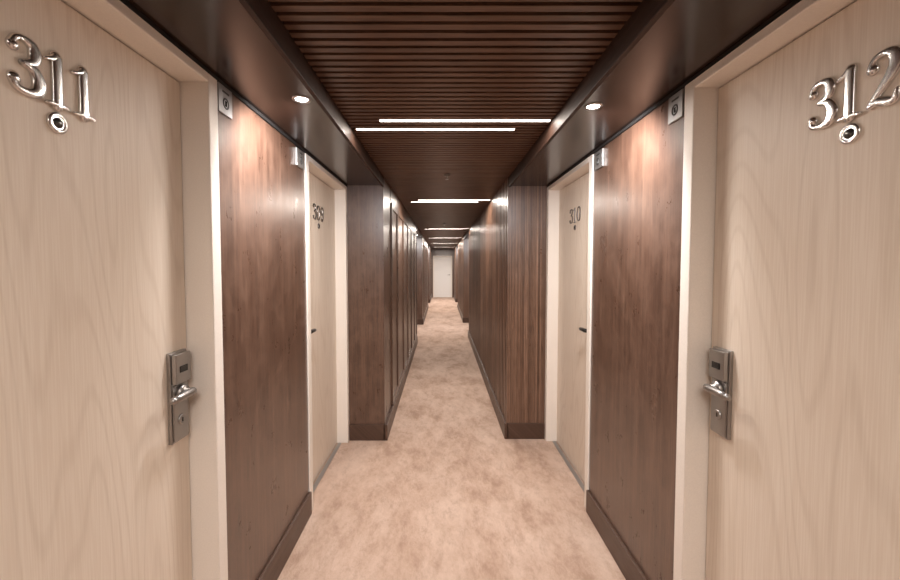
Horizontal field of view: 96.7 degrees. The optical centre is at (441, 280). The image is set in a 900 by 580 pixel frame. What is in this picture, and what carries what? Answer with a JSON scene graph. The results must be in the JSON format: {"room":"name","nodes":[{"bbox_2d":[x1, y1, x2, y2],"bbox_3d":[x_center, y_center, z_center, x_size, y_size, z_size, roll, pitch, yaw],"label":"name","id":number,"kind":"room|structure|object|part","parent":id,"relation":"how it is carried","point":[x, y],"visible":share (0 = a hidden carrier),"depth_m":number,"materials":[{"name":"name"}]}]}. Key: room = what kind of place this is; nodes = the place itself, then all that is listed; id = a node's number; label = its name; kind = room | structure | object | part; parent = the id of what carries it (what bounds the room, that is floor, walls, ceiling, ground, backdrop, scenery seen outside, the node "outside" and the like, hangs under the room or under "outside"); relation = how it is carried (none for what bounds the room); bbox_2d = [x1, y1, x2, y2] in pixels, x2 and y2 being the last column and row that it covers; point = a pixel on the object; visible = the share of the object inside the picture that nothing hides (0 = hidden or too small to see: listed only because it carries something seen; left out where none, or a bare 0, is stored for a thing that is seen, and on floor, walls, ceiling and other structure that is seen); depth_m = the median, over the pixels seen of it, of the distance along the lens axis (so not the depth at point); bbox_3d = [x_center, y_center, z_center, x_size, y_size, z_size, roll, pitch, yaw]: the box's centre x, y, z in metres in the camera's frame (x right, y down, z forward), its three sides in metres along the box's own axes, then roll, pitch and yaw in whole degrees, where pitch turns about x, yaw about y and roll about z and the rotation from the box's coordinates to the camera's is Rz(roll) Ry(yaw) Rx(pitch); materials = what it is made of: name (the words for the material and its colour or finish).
{"room":"hotel corridor","nodes":[
{"label":"hotel corridor","id":0,"kind":"room"},
{"bbox_2d":[218,94,428,579],"bbox_3d":[-0.758,-0.033,7.805,0.543,2.400,20.800,0,2,0],"label":"wall","id":1,"kind":"structure","parent":0,"point":[262,188],"depth_m":1.84,"materials":[{"name":"brown wood"}]},
{"bbox_2d":[0,0,227,579],"bbox_3d":[-0.852,0.378,0.901,0.139,2.132,1.070,0,2,0],"label":"door","id":2,"kind":"structure","parent":1,"relation":"in","point":[113,467],"depth_m":1.03,"materials":[{"name":"beige wood"}]},
{"bbox_3d":[-0.837,0.367,1.282,0.051,0.052,0.121,0,2,0],"label":"lever","id":3,"kind":"part","parent":2,"relation":"part of","materials":[{"name":"metal"}]},
{"bbox_2d":[217,82,231,119],"bbox_3d":[-0.785,-0.651,1.447,0.010,0.100,0.090,0,2,0],"label":"plate","id":4,"kind":"object","parent":1,"relation":"attached to","point":[224,96],"visible":1,"depth_m":1.44,"materials":[{"name":"metal"}]},
{"bbox_2d":[120,0,429,247],"bbox_3d":[-0.715,-1.031,6.464,0.470,0.259,18.200,0,2,0],"label":"ceiling soffit","id":5,"kind":"structure","parent":1,"relation":"attached to","point":[244,45],"depth_m":1.34,"materials":[{"name":"brown wood"}]},
{"bbox_2d":[292,95,311,103],"bbox_3d":[-0.555,-0.718,1.583,0.074,0.008,0.074,0,2,0],"label":"recessed light","id":6,"kind":"object","parent":5,"relation":"in","point":[301,99],"visible":1,"depth_m":1.57,"materials":[{"name":"metal"}]},
{"bbox_2d":[295,147,304,169],"bbox_3d":[-0.782,-0.673,2.205,0.015,0.095,0.120,0,2,0],"label":"plate","id":7,"kind":"object","parent":1,"relation":"attached to","point":[299,155],"visible":1,"depth_m":2.18,"materials":[{"name":"metal"}]},
{"bbox_2d":[305,153,348,509],"bbox_3d":[-0.851,0.300,2.839,0.138,2.132,1.000,0,2,0],"label":"door","id":8,"kind":"structure","parent":1,"relation":"in","point":[325,195],"depth_m":2.99,"materials":[{"name":"beige wood"}]},
{"bbox_3d":[-0.892,0.318,2.840,0.045,2.080,0.884,0,2,0],"label":"panel","id":9,"kind":"part","parent":8,"relation":"part of","materials":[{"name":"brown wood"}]},
{"bbox_2d":[258,295,431,579],"bbox_3d":[-0.625,1.098,7.850,0.330,0.135,20.800,0,2,0],"label":"baseboard","id":10,"kind":"structure","parent":1,"relation":"attached to","point":[276,563],"depth_m":2.32,"materials":[{"name":"brown wood"}]},
{"bbox_2d":[381,179,431,423],"bbox_3d":[-0.484,-0.055,10.771,0.032,2.205,14.878,0,2,0],"label":"trim","id":11,"kind":"structure","parent":1,"relation":"attached to","point":[399,235],"depth_m":4.26,"materials":[{"name":"brown wood"}]},
{"bbox_2d":[431,249,453,296],"bbox_3d":[0.036,-0.455,18.297,1.632,2.400,0.200,0,2,0],"label":"wall","id":12,"kind":"structure","parent":0,"point":[435,252],"depth_m":18.17,"materials":[{"name":"beige paint"}]},
{"bbox_2d":[433,256,451,296],"bbox_3d":[0.025,-0.203,18.258,0.880,1.900,0.133,0,2,0],"label":"door","id":13,"kind":"structure","parent":12,"relation":"in","point":[442,265],"depth_m":18.24,"materials":[{"name":"paint"}]},
{"bbox_2d":[277,297,625,579],"bbox_3d":[0.045,1.212,7.955,2.150,0.100,21.000,0,2,0],"label":"floor","id":14,"kind":"structure","parent":0,"point":[446,496],"depth_m":2.55,"materials":[{"name":"beige carpet"}]},
{"bbox_2d":[267,0,642,248],"bbox_3d":[0.045,-1.164,7.860,2.150,0.245,21.000,0,2,0],"label":"ceiling","id":15,"kind":"structure","parent":0,"point":[376,60],"depth_m":1.51,"materials":[{"name":"brown wood"}]},
{"bbox_2d":[355,128,515,130],"bbox_3d":[-0.035,-0.832,2.138,0.850,0.044,0.034,0,2,0],"label":"strip light","id":16,"kind":"object","parent":15,"relation":"attached to","point":[357,129],"visible":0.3,"depth_m":2.14,"materials":[{"name":"white plastic"}]},
{"bbox_2d":[357,129,513,129],"bbox_3d":[-0.035,-0.826,2.139,0.844,0.031,0.027,0,2,0],"label":"diffuser","id":17,"kind":"object","parent":16,"relation":"attached to","point":[357,129],"depth_m":2.14,"materials":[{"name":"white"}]},
{"bbox_2d":[428,228,468,228],"bbox_3d":[0.135,-1.065,7.964,0.810,0.044,0.034,0,2,0],"label":"strip light","id":18,"kind":"object","parent":15,"relation":"attached to","point":[428,228],"visible":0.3,"depth_m":7.95,"materials":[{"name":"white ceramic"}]},
{"bbox_2d":[379,119,550,121],"bbox_3d":[0.115,-0.826,2.009,0.860,0.044,0.034,0,2,0],"label":"strip light","id":19,"kind":"object","parent":15,"relation":"attached to","point":[380,120],"visible":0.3,"depth_m":2.01,"materials":[{"name":"white plastic"}]},
{"bbox_2d":[380,120,549,121],"bbox_3d":[0.115,-0.821,2.009,0.854,0.031,0.027,0,2,0],"label":"diffuser","id":20,"kind":"object","parent":19,"relation":"attached to","point":[380,120],"depth_m":2.01,"materials":[{"name":"white plastic"}]},
{"bbox_2d":[456,88,684,579],"bbox_3d":[0.840,-0.033,7.805,0.561,2.400,20.800,0,2,0],"label":"wall","id":21,"kind":"structure","parent":0,"point":[638,189],"depth_m":1.81,"materials":[{"name":"brown wood"}]},
{"bbox_2d":[454,178,545,422],"bbox_3d":[0.708,-0.120,10.765,0.319,2.075,14.813,0,2,0],"label":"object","id":22,"kind":"structure","parent":21,"relation":"attached to","point":[490,243],"depth_m":3.41,"materials":[{"name":"brown wood"}]},
{"bbox_2d":[454,296,646,579],"bbox_3d":[0.706,1.098,7.850,0.348,0.135,20.800,0,2,0],"label":"baseboard","id":23,"kind":"structure","parent":21,"relation":"attached to","point":[626,563],"depth_m":2.32,"materials":[{"name":"brown wood"}]},
{"bbox_2d":[545,154,593,507],"bbox_3d":[0.941,0.299,2.864,0.138,2.132,1.010,0,2,0],"label":"door","id":24,"kind":"structure","parent":21,"relation":"in","point":[569,236],"depth_m":2.96,"materials":[{"name":"beige wood"}]},
{"bbox_3d":[0.983,0.317,2.865,0.045,2.080,0.894,0,2,0],"label":"panel","id":25,"kind":"part","parent":24,"relation":"part of","materials":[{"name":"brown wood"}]},
{"bbox_3d":[0.920,0.315,2.579,0.051,0.052,0.121,0,2,0],"label":"lever","id":26,"kind":"part","parent":24,"relation":"part of","materials":[{"name":"silver metal"}]},
{"bbox_2d":[594,148,604,170],"bbox_3d":[0.873,-0.674,2.225,0.015,0.095,0.120,0,2,0],"label":"plate","id":27,"kind":"object","parent":21,"relation":"attached to","point":[598,156],"visible":1,"depth_m":2.20,"materials":[{"name":"metal"}]},
{"bbox_2d":[456,0,800,247],"bbox_3d":[0.796,-1.037,6.614,0.488,0.259,18.500,0,2,0],"label":"soffit","id":28,"kind":"structure","parent":21,"relation":"attached to","point":[663,46],"depth_m":1.34,"materials":[{"name":"brown wood"}]},
{"bbox_2d":[584,103,602,109],"bbox_3d":[0.625,-0.721,1.652,0.074,0.008,0.074,0,2,0],"label":"recessed light","id":29,"kind":"object","parent":28,"relation":"in","point":[592,106],"visible":1,"depth_m":1.65,"materials":[{"name":"metal"}]},
{"bbox_2d":[668,88,683,124],"bbox_3d":[0.875,-0.651,1.497,0.010,0.100,0.090,0,2,0],"label":"plate","id":30,"kind":"object","parent":21,"relation":"attached to","point":[676,102],"visible":1,"depth_m":1.49,"materials":[{"name":"metal"}]},
{"bbox_2d":[673,0,899,579],"bbox_3d":[0.941,0.377,0.933,0.138,2.132,1.095,0,2,0],"label":"door","id":31,"kind":"structure","parent":21,"relation":"in","point":[788,443],"depth_m":1.09,"materials":[{"name":"beige wood"}]},
{"bbox_3d":[0.914,0.365,1.321,0.051,0.052,0.121,0,2,0],"label":"lever","id":32,"kind":"part","parent":31,"relation":"part of","materials":[{"name":"metal"}]}
]}

